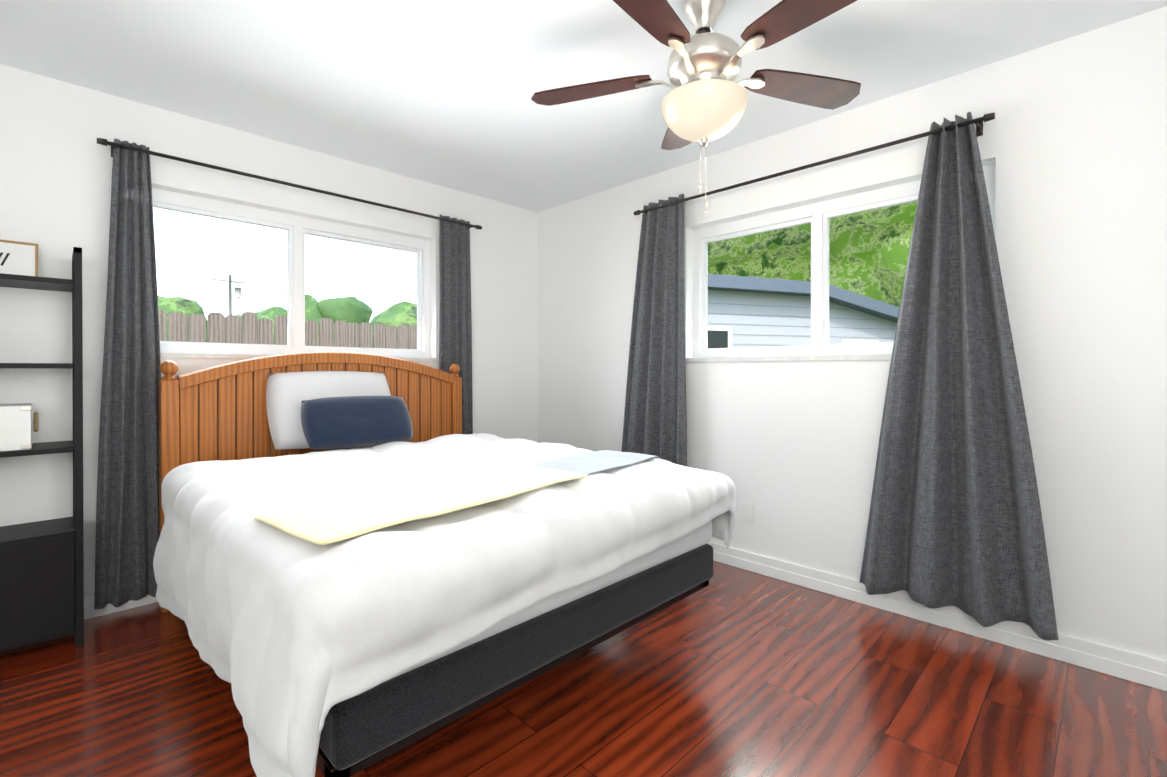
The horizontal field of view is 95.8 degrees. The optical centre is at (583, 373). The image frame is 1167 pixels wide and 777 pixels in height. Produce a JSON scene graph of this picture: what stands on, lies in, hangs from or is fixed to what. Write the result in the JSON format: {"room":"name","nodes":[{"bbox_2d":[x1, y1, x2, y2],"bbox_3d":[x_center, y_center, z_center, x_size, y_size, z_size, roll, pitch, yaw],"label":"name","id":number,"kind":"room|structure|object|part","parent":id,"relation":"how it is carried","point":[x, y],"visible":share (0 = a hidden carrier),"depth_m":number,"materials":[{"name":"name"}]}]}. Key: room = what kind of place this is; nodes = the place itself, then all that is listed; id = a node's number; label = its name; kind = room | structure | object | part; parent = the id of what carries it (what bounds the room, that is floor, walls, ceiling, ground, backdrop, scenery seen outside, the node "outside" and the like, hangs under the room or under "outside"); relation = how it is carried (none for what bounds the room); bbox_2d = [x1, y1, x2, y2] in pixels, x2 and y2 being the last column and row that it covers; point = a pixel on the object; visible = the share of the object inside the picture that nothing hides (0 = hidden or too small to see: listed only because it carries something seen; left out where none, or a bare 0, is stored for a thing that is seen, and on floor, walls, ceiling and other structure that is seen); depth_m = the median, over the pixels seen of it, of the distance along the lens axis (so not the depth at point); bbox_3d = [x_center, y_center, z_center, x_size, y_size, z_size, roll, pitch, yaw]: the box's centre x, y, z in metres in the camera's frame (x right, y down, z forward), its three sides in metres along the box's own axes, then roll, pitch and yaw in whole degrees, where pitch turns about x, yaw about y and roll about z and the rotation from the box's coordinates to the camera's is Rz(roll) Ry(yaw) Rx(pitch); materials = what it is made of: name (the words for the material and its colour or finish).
{"room":"bedroom","nodes":[
{"label":"bedroom","id":0,"kind":"room"},
{"bbox_2d":[0,64,537,595],"bbox_3d":[-2.001,-0.094,2.857,0.180,2.450,4.770,0,0,45],"label":"wall","id":1,"kind":"structure","parent":0,"point":[56,160],"depth_m":2.49,"materials":[{"name":"white paint"}]},
{"bbox_2d":[84,594,157,619],"bbox_3d":[-1.930,1.079,2.792,0.021,0.105,4.350,0,0,45],"label":"baseboard","id":2,"kind":"structure","parent":1,"relation":"attached to","point":[89,612],"depth_m":2.48,"materials":[{"name":"white"}]},
{"bbox_2d":[94,138,481,609],"bbox_3d":[-1.512,-0.006,3.142,0.133,2.188,2.068,0,0,45],"label":"curtains","id":3,"kind":"object","parent":1,"relation":"attached to","point":[127,521],"visible":0.79,"depth_m":2.51,"materials":[{"name":"grey fabric"}]},
{"bbox_2d":[152,188,429,357],"bbox_3d":[-1.714,-0.520,3.177,0.060,0.840,1.690,0,0,45],"label":"window","id":4,"kind":"structure","parent":1,"relation":"in","point":[297,228],"depth_m":3.14,"materials":[{"name":"white plastic"}]},
{"bbox_2d":[160,353,436,361],"bbox_3d":[-1.659,-0.092,3.124,0.097,0.024,1.690,0,0,45],"label":"sill","id":5,"kind":"structure","parent":1,"relation":"attached to","point":[195,355],"depth_m":2.80,"materials":[{"name":"stone"}]},
{"bbox_2d":[0,561,1166,776],"bbox_3d":[-0.281,1.179,1.146,5.040,0.080,4.770,0,0,45],"label":"floor","id":6,"kind":"structure","parent":0,"point":[730,671],"depth_m":1.79,"materials":[{"name":"laminate"}]},
{"bbox_2d":[0,247,83,651],"bbox_3d":[-2.414,0.307,2.067,0.314,1.655,0.645,0,0,45],"label":"shelf unit","id":7,"kind":"object","parent":6,"relation":"on","point":[41,581],"visible":1,"depth_m":2.13,"materials":[{"name":"black"}]},
{"bbox_2d":[0,239,37,276],"bbox_3d":[-2.519,-0.473,2.101,0.478,0.173,0.018,0,-14,-45],"label":"sign","id":8,"kind":"object","parent":7,"relation":"on","point":[18,258],"visible":0.77,"depth_m":2.23,"materials":[{"name":"white"}]},
{"bbox_2d":[0,403,38,451],"bbox_3d":[-2.429,0.216,2.053,0.252,0.175,0.424,0,0,45],"label":"storage box","id":9,"kind":"object","parent":7,"relation":"on","point":[19,423],"visible":1,"depth_m":2.08,"materials":[{"name":"white paint"}]},
{"bbox_2d":[153,352,735,776],"bbox_3d":[-0.704,0.506,2.326,2.211,1.255,1.750,0,0,45],"label":"bed","id":10,"kind":"object","parent":6,"relation":"on","point":[362,561],"visible":1,"depth_m":1.54,"materials":[{"name":"white fabric"}]},
{"bbox_2d":[266,371,390,448],"bbox_3d":[-1.407,0.196,2.979,0.680,0.440,0.174,0,-18,-45],"label":"pillow","id":11,"kind":"object","parent":10,"relation":"on","point":[286,391],"depth_m":2.81,"materials":[{"name":"white fabric"}]},
{"bbox_2d":[254,465,588,544],"bbox_3d":[-0.426,0.376,1.662,0.497,0.024,1.025,0,0,45],"label":"throw","id":12,"kind":"object","parent":10,"relation":"on","point":[344,521],"depth_m":1.51,"materials":[{"name":"beige fabric"}]},
{"bbox_3d":[-0.713,0.988,2.361,1.990,0.289,1.500,0,0,45],"label":"frame","id":13,"kind":"part","parent":10,"relation":"part of","materials":[{"name":"black fabric"}]},
{"bbox_3d":[-0.696,0.574,2.341,2.010,0.260,1.510,0,0,45],"label":"mattress","id":14,"kind":"part","parent":10,"relation":"part of","materials":[{"name":"white fabric"}]},
{"bbox_2d":[528,450,660,474],"bbox_3d":[0.029,0.386,2.261,0.400,0.030,0.714,0,0,45],"label":"throw","id":15,"kind":"object","parent":10,"relation":"on","point":[602,462],"depth_m":2.22,"materials":[{"name":"fabric"}]},
{"bbox_2d":[0,0,1166,212],"bbox_3d":[-0.281,-1.371,1.134,5.040,0.120,4.770,0,0,45],"label":"ceiling","id":16,"kind":"structure","parent":0,"point":[439,92],"depth_m":2.25,"materials":[{"name":"white paint"}]},
{"bbox_2d":[531,0,860,211],"bbox_3d":[0.425,-0.947,1.836,1.260,0.735,1.254,0,0,45],"label":"ceiling fan","id":17,"kind":"object","parent":16,"relation":"hanging from","point":[704,101],"visible":1,"depth_m":1.80,"materials":[{"name":"brown wood"}]},
{"bbox_3d":[0.429,-0.901,1.875,0.300,0.128,0.300,0,0,45],"label":"lamp shade","id":18,"kind":"part","parent":17,"relation":"part of","materials":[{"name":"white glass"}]},
{"bbox_2d":[538,6,1166,660],"bbox_3d":[1.404,-0.093,2.700,4.860,2.450,0.180,0,0,45],"label":"wall","id":19,"kind":"structure","parent":0,"point":[1072,142],"depth_m":2.19,"materials":[{"name":"white paint"}]},
{"bbox_2d":[742,503,753,523],"bbox_3d":[0.945,0.805,3.029,0.070,0.110,0.009,0,0,45],"label":"electrical outlet plate","id":20,"kind":"object","parent":19,"relation":"attached to","point":[747,513],"visible":1,"depth_m":3.02,"materials":[{"name":"white plastic"}]},
{"bbox_2d":[686,354,891,361],"bbox_3d":[1.220,-0.080,2.806,1.550,0.026,0.100,0,0,45],"label":"sill","id":21,"kind":"structure","parent":19,"relation":"attached to","point":[818,358],"depth_m":2.82,"materials":[{"name":"stone"}]},
{"bbox_2d":[621,112,1058,640],"bbox_3d":[1.027,-0.010,2.833,2.284,2.179,0.190,0,0,45],"label":"curtains","id":22,"kind":"object","parent":19,"relation":"attached to","point":[955,516],"visible":0.85,"depth_m":2.29,"materials":[{"name":"grey fabric"}]},
{"bbox_2d":[693,163,995,357],"bbox_3d":[1.277,-0.504,2.861,1.550,0.830,0.060,0,0,45],"label":"window","id":23,"kind":"structure","parent":19,"relation":"in","point":[818,215],"depth_m":2.85,"materials":[{"name":"white plastic"}]},
{"bbox_2d":[707,541,1166,690],"bbox_3d":[1.271,1.079,2.699,4.680,0.105,0.018,0,0,45],"label":"baseboard","id":24,"kind":"structure","parent":19,"relation":"attached to","point":[1149,671],"depth_m":2.29,"materials":[{"name":"white"}]},
{"label":"outside","id":25,"kind":"structure","parent":0,"visible":0},
{"bbox_3d":[-0.047,1.337,6.913,90.000,0.050,90.000,0,0,45],"label":"ground","id":26,"kind":"structure","parent":25,"visible":0},
{"bbox_2d":[158,296,273,344],"bbox_3d":[-7.273,0.032,8.425,2.956,2.546,4.784,0,0,45],"label":"tree","id":27,"kind":"object","parent":26,"relation":"on","point":[187,307],"depth_m":8.14,"materials":[{"name":"green plant"}]},
{"bbox_2d":[158,310,416,348],"bbox_3d":[-4.149,0.359,4.397,0.066,1.930,8.650,0,0,45],"label":"fence","id":28,"kind":"object","parent":26,"relation":"on","point":[220,330],"depth_m":5.35,"materials":[{"name":"grey wood"}]},
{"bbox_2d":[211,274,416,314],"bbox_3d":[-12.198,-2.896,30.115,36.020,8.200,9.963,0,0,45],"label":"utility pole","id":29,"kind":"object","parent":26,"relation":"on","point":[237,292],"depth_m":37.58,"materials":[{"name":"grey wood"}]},
{"bbox_2d":[255,294,372,347],"bbox_3d":[-6.303,-0.246,12.143,2.759,3.068,4.033,0,0,45],"label":"tree","id":30,"kind":"object","parent":26,"relation":"on","point":[349,309],"depth_m":11.66,"materials":[{"name":"green plant"}]},
{"bbox_2d":[370,301,416,336],"bbox_3d":[-5.664,-0.557,17.796,3.190,3.636,4.716,0,0,45],"label":"tree","id":31,"kind":"object","parent":26,"relation":"on","point":[404,312],"depth_m":16.49,"materials":[{"name":"green plant"}]},
{"bbox_2d":[708,274,899,347],"bbox_3d":[2.949,-0.024,9.439,6.597,2.648,3.838,0,0,-18],"label":"neighboring house","id":32,"kind":"structure","parent":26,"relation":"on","point":[795,312],"depth_m":7.58,"materials":[{"name":"grey"}]},
{"bbox_2d":[708,201,916,306],"bbox_3d":[5.399,-3.136,10.877,14.175,8.859,10.729,0,0,45],"label":"tree","id":33,"kind":"object","parent":26,"relation":"on","point":[774,260],"depth_m":10.84,"materials":[{"name":"green plant"}]}
]}

